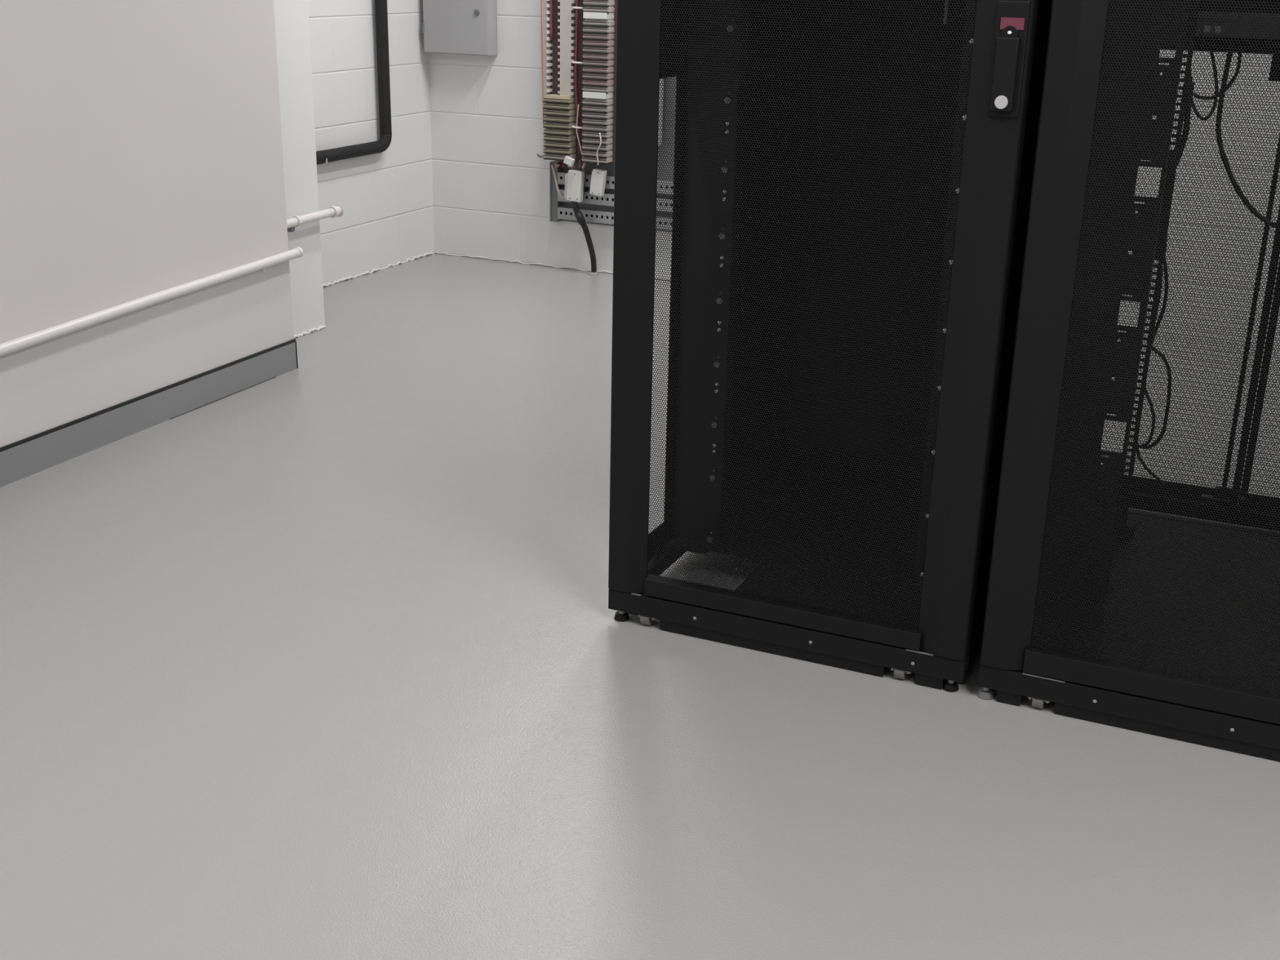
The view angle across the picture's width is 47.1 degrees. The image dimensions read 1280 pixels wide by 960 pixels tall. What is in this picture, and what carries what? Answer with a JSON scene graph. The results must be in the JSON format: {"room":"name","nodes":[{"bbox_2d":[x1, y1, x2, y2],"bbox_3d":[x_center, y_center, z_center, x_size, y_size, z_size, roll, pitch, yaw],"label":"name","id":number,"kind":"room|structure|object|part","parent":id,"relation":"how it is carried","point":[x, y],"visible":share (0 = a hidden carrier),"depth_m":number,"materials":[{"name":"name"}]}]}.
{"room":"server room","nodes":[
{"label":"server room","id":0,"kind":"room"},
{"bbox_2d":[0,0,293,447],"bbox_3d":[-2.445,-0.629,1.400,0.141,2.700,6.700,9,21,21],"label":"wall partition","id":1,"kind":"structure","parent":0,"point":[141,144],"depth_m":3.94,"materials":[{"name":"paint"}]},
{"bbox_2d":[0,338,297,487],"bbox_3d":[-2.403,0.607,1.812,0.013,0.097,6.701,9,21,21],"label":"baseboard","id":2,"kind":"structure","parent":1,"relation":"attached to","point":[24,458],"depth_m":4.08,"materials":[{"name":"grey paint"}]},
{"bbox_2d":[0,246,303,355],"bbox_3d":[-2.361,0.312,1.765,0.035,0.095,6.630,9,21,21],"label":"pipe","id":3,"kind":"object","parent":1,"relation":"attached to","point":[25,341],"visible":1,"depth_m":3.99,"materials":[{"name":"white metal"}]},
{"bbox_2d":[169,376,275,419],"bbox_3d":[-1.248,-0.250,4.421,0.005,0.004,0.500,9,21,21],"label":"trim","id":4,"kind":"structure","parent":1,"relation":"attached to","point":[275,376],"depth_m":4.40,"materials":[{"name":"grey"}]},
{"bbox_2d":[293,324,325,338],"bbox_3d":[-1.252,-0.461,5.002,0.017,0.018,0.603,10,21,23],"label":"trim","id":5,"kind":"structure","parent":1,"relation":"attached to","point":[320,327],"depth_m":5.17,"materials":[{"name":"white paint"}]},
{"bbox_2d":[286,204,343,231],"bbox_3d":[-1.195,-0.850,4.916,0.052,0.062,0.634,10,21,23],"label":"pipe","id":6,"kind":"object","parent":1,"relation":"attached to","point":[335,211],"visible":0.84,"depth_m":5.04,"materials":[{"name":"white paint"}]},
{"bbox_2d":[307,0,434,287],"bbox_3d":[-1.315,-2.071,5.505,0.200,2.700,1.569,10,21,23],"label":"wall","id":7,"kind":"structure","parent":0,"point":[385,197],"depth_m":6.03,"materials":[{"name":"white brick"}]},
{"bbox_2d":[273,0,324,335],"bbox_3d":[-1.430,-1.755,4.613,0.426,2.700,0.655,10,21,23],"label":"column","id":8,"kind":"structure","parent":7,"relation":"attached to","point":[291,16],"depth_m":4.98,"materials":[{"name":"white paint"}]},
{"bbox_2d":[315,0,391,164],"bbox_3d":[-1.223,-2.258,5.311,0.058,2.208,0.975,10,21,23],"label":"pipe","id":9,"kind":"object","parent":7,"relation":"attached to","point":[330,155],"visible":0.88,"depth_m":5.92,"materials":[{"name":"black plastic"}]},
{"bbox_2d":[323,252,435,286],"bbox_3d":[-1.208,-0.818,6.003,0.017,0.018,1.371,10,21,23],"label":"trim","id":10,"kind":"structure","parent":7,"relation":"attached to","point":[428,253],"depth_m":6.19,"materials":[{"name":"white paint"}]},
{"bbox_2d":[422,0,497,56],"bbox_3d":[-0.754,-2.073,6.091,0.317,0.589,0.091,10,21,23],"label":"electrical box","id":11,"kind":"object","parent":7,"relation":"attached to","point":[455,27],"visible":1,"depth_m":6.11,"materials":[{"name":"grey metal"}]},
{"bbox_2d":[0,253,1279,959],"bbox_3d":[-0.075,0.725,1.921,8.600,0.100,9.200,10,21,23],"label":"floor","id":12,"kind":"structure","parent":0,"point":[326,657],"depth_m":2.55,"materials":[{"name":"grey paint"}]},
{"bbox_2d":[571,200,599,275],"bbox_3d":[-0.229,-1.022,6.169,0.118,0.323,0.047,-2,20,-8],"label":"cable","id":13,"kind":"object","parent":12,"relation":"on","point":[579,215],"visible":1,"depth_m":6.15,"materials":[{"name":"black plastic"}]},
{"bbox_2d":[608,0,1052,692],"bbox_3d":[0.499,-0.753,2.970,0.725,2.000,1.093,10,21,22],"label":"rack","id":14,"kind":"object","parent":12,"relation":"on","point":[852,182],"visible":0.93,"depth_m":2.74,"materials":[{"name":"black metal"}]},
{"bbox_3d":[0.152,-0.774,2.927,0.110,1.916,0.040,10,21,22],"label":"mounting rail","id":15,"kind":"part","parent":14,"relation":"part of","materials":[{"name":"black metal"}]},
{"bbox_3d":[0.181,-0.841,3.121,0.002,1.919,1.026,10,21,22],"label":"panel","id":16,"kind":"part","parent":14,"relation":"part of","materials":[{"name":"black metal"}]},
{"bbox_3d":[0.484,0.121,3.294,0.721,0.002,0.966,10,21,22],"label":"plate","id":17,"kind":"part","parent":14,"relation":"part of","materials":[{"name":"black paint"}]},
{"bbox_3d":[0.484,0.151,3.305,0.725,0.068,1.064,10,21,22],"label":"frame","id":18,"kind":"part","parent":14,"relation":"part of","materials":[{"name":"black metal"}]},
{"bbox_3d":[0.398,-0.992,3.551,0.020,1.915,0.017,10,21,22],"label":"post","id":19,"kind":"part","parent":14,"relation":"part of","materials":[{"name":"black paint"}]},
{"bbox_3d":[0.287,-0.621,2.528,0.564,1.840,0.002,10,21,22],"label":"panel","id":20,"kind":"part","parent":14,"relation":"part of","materials":[{"name":"black metal"}]},
{"bbox_3d":[0.723,-0.942,3.429,0.723,1.920,0.006,10,21,22],"label":"panel","id":21,"kind":"part","parent":14,"relation":"part of","materials":[{"name":"black paint"}]},
{"bbox_3d":[0.684,-0.694,2.736,0.182,1.916,0.040,10,21,22],"label":"mounting rail","id":22,"kind":"part","parent":14,"relation":"part of","materials":[{"name":"black metal"}]},
{"bbox_3d":[0.586,-0.670,2.341,0.052,0.180,0.020,10,21,22],"label":"handle","id":23,"kind":"part","parent":14,"relation":"part of","materials":[{"name":"black"}]},
{"bbox_3d":[0.840,-0.728,2.846,0.002,1.919,1.026,10,21,22],"label":"panel","id":24,"kind":"part","parent":14,"relation":"part of","materials":[{"name":"black metal"}]},
{"bbox_2d":[977,0,1279,760],"bbox_3d":[1.203,-0.638,2.690,0.758,2.000,1.074,10,21,22],"label":"rack","id":25,"kind":"object","parent":12,"relation":"on","point":[1115,597],"visible":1,"depth_m":2.54,"materials":[{"name":"black metal"}]},
{"bbox_3d":[0.863,-0.665,2.619,0.171,1.885,0.030,10,21,22],"label":"mounting rail","id":26,"kind":"part","parent":25,"relation":"part of","materials":[{"name":"black metal"}]},
{"bbox_3d":[1.184,0.259,3.009,0.756,0.093,1.064,10,21,22],"label":"frame","id":27,"kind":"part","parent":25,"relation":"part of","materials":[{"name":"black metal"}]},
{"bbox_2d":[1133,270,1162,432],"bbox_3d":[1.118,-0.293,3.231,0.022,0.452,0.009,10,21,23],"label":"power cable","id":28,"kind":"object","parent":25,"relation":"attached to","point":[1159,296],"visible":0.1,"depth_m":3.19,"materials":[{"name":"black plastic"}]},
{"bbox_2d":[1142,386,1155,445],"bbox_3d":[1.152,-0.148,3.340,0.043,0.157,0.008,10,21,23],"label":"power cable","id":29,"kind":"object","parent":25,"relation":"in","point":[1152,411],"visible":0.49,"depth_m":3.33,"materials":[{"name":"black plastic"}]},
{"bbox_2d":[1136,448,1165,488],"bbox_3d":[1.172,-0.035,3.370,0.084,0.104,0.008,10,21,23],"label":"power cable","id":30,"kind":"object","parent":25,"relation":"in","point":[1163,484],"visible":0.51,"depth_m":3.37,"materials":[{"name":"black plastic"}]},
{"bbox_2d":[1137,340,1171,448],"bbox_3d":[1.160,-0.190,3.310,0.070,0.256,0.009,10,21,23],"label":"power cable","id":31,"kind":"object","parent":25,"relation":"hanging from","point":[1156,352],"visible":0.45,"depth_m":3.30,"materials":[{"name":"black plastic"}]},
{"bbox_3d":[1.175,0.248,2.983,0.752,0.002,0.923,10,21,22],"label":"plate","id":32,"kind":"part","parent":25,"relation":"part of","materials":[{"name":"black paint"}]},
{"bbox_3d":[1.109,-0.798,3.008,0.027,1.885,0.040,10,21,22],"label":"mounting rail","id":33,"kind":"part","parent":25,"relation":"part of","materials":[{"name":"black metal"}]},
{"bbox_2d":[1152,254,1168,341],"bbox_3d":[1.133,-0.400,3.204,0.035,0.268,0.008,10,21,23],"label":"power cable","id":34,"kind":"object","parent":25,"relation":"attached to","point":[1164,262],"visible":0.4,"depth_m":3.19,"materials":[{"name":"black plastic"}]},
{"bbox_2d":[1164,75,1192,254],"bbox_3d":[1.129,-0.659,3.093,0.032,0.370,0.013,10,21,23],"label":"power cable","id":35,"kind":"object","parent":25,"relation":"attached to","point":[1190,77],"visible":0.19,"depth_m":3.06,"materials":[{"name":"black plastic"}]},
{"bbox_3d":[1.250,-0.862,3.202,0.359,1.840,0.001,10,21,22],"label":"panel","id":36,"kind":"part","parent":25,"relation":"part of","materials":[{"name":"black metal"}]},
{"bbox_2d":[1191,82,1194,107],"bbox_3d":[1.137,-0.674,3.101,0.023,0.321,0.009,10,21,23],"label":"power cable","id":37,"kind":"object","parent":25,"relation":"in","point":[1193,83],"visible":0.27,"depth_m":3.05,"materials":[{"name":"black plastic"}]},
{"bbox_3d":[1.250,-0.859,3.203,0.379,1.897,0.019,10,21,22],"label":"door","id":38,"kind":"part","parent":25,"relation":"part of","materials":[{"name":"black paint"}]},
{"bbox_2d":[1189,39,1217,120],"bbox_3d":[1.173,-0.833,3.058,0.066,0.164,0.008,10,21,23],"label":"power cable","id":39,"kind":"object","parent":25,"relation":"hanging from","point":[1211,41],"visible":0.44,"depth_m":3.05,"materials":[{"name":"black plastic"}]},
{"bbox_2d":[1204,26,1210,32],"bbox_3d":[1.133,-0.901,2.935,0.012,0.012,0.004,10,21,22],"label":"socket","id":40,"kind":"object","parent":25,"relation":"attached to","point":[1209,27],"depth_m":2.93,"materials":[{"name":"grey plastic"}]},
{"bbox_2d":[1192,39,1242,100],"bbox_3d":[1.193,-0.853,3.053,0.102,0.124,0.007,10,21,22],"label":"power cable","id":41,"kind":"object","parent":25,"relation":"hanging from","point":[1241,42],"visible":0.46,"depth_m":3.04,"materials":[{"name":"black plastic"}]},
{"bbox_2d":[1213,26,1221,32],"bbox_3d":[1.152,-0.898,2.927,0.012,0.012,0.004,10,21,22],"label":"socket","id":42,"kind":"object","parent":25,"relation":"attached to","point":[1215,27],"depth_m":2.93,"materials":[{"name":"grey plastic"}]},
{"bbox_2d":[1215,39,1278,227],"bbox_3d":[1.284,-0.723,3.078,0.155,0.379,0.010,10,21,22],"label":"power cable","id":43,"kind":"object","parent":25,"relation":"hanging from","point":[1231,41],"visible":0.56,"depth_m":3.10,"materials":[{"name":"black plastic"}]},
{"bbox_3d":[1.375,-0.410,3.282,0.011,0.930,0.011,10,21,22],"label":"locking rod","id":44,"kind":"part","parent":25,"relation":"part of","materials":[{"name":"black paint"}]},
{"bbox_3d":[1.595,-0.799,3.059,0.376,1.897,0.019,10,21,22],"label":"door","id":45,"kind":"part","parent":25,"relation":"part of","materials":[{"name":"black paint"}]},
{"bbox_3d":[1.595,-0.803,3.058,0.356,1.840,0.003,10,21,22],"label":"panel","id":46,"kind":"part","parent":25,"relation":"part of","materials":[{"name":"black metal"}]},
{"bbox_2d":[429,0,1279,351],"bbox_3d":[2.307,-1.764,4.870,7.364,2.700,0.200,10,21,23],"label":"wall","id":47,"kind":"structure","parent":0,"point":[491,184],"depth_m":6.25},
{"bbox_2d":[433,251,671,279],"bbox_3d":[0.239,-0.818,6.090,2.565,0.015,0.014,10,21,23],"label":"trim","id":48,"kind":"structure","parent":47,"relation":"attached to","point":[433,251],"depth_m":6.41,"materials":[{"name":"white paint"}]},
{"bbox_2d":[564,173,567,199],"bbox_3d":[-0.293,-1.226,6.130,0.025,0.110,0.042,12,22,22],"label":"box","id":49,"kind":"object","parent":47,"relation":"attached to","point":[566,175],"visible":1,"depth_m":6.11,"materials":[{"name":"white plastic"}]},
{"bbox_2d":[563,155,574,166],"bbox_3d":[-0.290,-1.308,6.024,0.046,0.040,0.020,10,21,23],"label":"box","id":50,"kind":"object","parent":47,"relation":"attached to","point":[569,161],"visible":1,"depth_m":6.02,"materials":[{"name":"white plastic"}]},
{"bbox_2d":[566,169,584,202],"bbox_3d":[-0.265,-1.222,6.101,0.070,0.128,0.044,10,21,23],"label":"box","id":51,"kind":"object","parent":47,"relation":"attached to","point":[575,179],"visible":1,"depth_m":6.08,"materials":[{"name":"white plastic"}]},
{"bbox_2d":[589,168,606,196],"bbox_3d":[-0.170,-1.227,6.052,0.064,0.110,0.044,10,21,23],"label":"box","id":52,"kind":"object","parent":47,"relation":"attached to","point":[598,176],"visible":1,"depth_m":6.04,"materials":[{"name":"white plastic"}]},
{"bbox_2d":[537,0,676,231],"bbox_3d":[-0.103,-1.701,5.874,0.657,1.395,0.138,10,21,23],"label":"frame","id":53,"kind":"object","parent":47,"relation":"attached to","point":[580,107],"visible":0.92,"depth_m":5.98,"materials":[{"name":"metal"}]},
{"bbox_3d":[-0.388,-1.418,6.111,0.034,0.100,0.040,10,21,23],"label":"plate","id":54,"kind":"part","parent":53,"relation":"part of","materials":[{"name":"white"}]},
{"bbox_3d":[-0.070,-1.159,6.094,0.596,0.048,0.035,10,21,23],"label":"punched rail","id":55,"kind":"part","parent":53,"relation":"part of","materials":[{"name":"metal"}]},
{"bbox_3d":[-0.071,-1.089,6.119,0.596,0.048,0.035,10,21,23],"label":"punched rail","id":56,"kind":"part","parent":53,"relation":"part of","materials":[{"name":"metal"}]},
{"bbox_3d":[-0.068,-1.226,6.070,0.596,0.048,0.035,10,21,23],"label":"punched rail","id":57,"kind":"part","parent":53,"relation":"part of","materials":[{"name":"metal"}]},
{"bbox_3d":[-0.049,-1.716,5.920,0.600,1.395,0.006,10,21,23],"label":"backing plate","id":58,"kind":"part","parent":53,"relation":"part of","materials":[{"name":"metal"}]},
{"bbox_3d":[0.009,-1.805,5.794,0.185,0.940,0.030,10,21,23],"label":"panel","id":59,"kind":"part","parent":53,"relation":"part of","materials":[{"name":"grey metal"}]}
]}

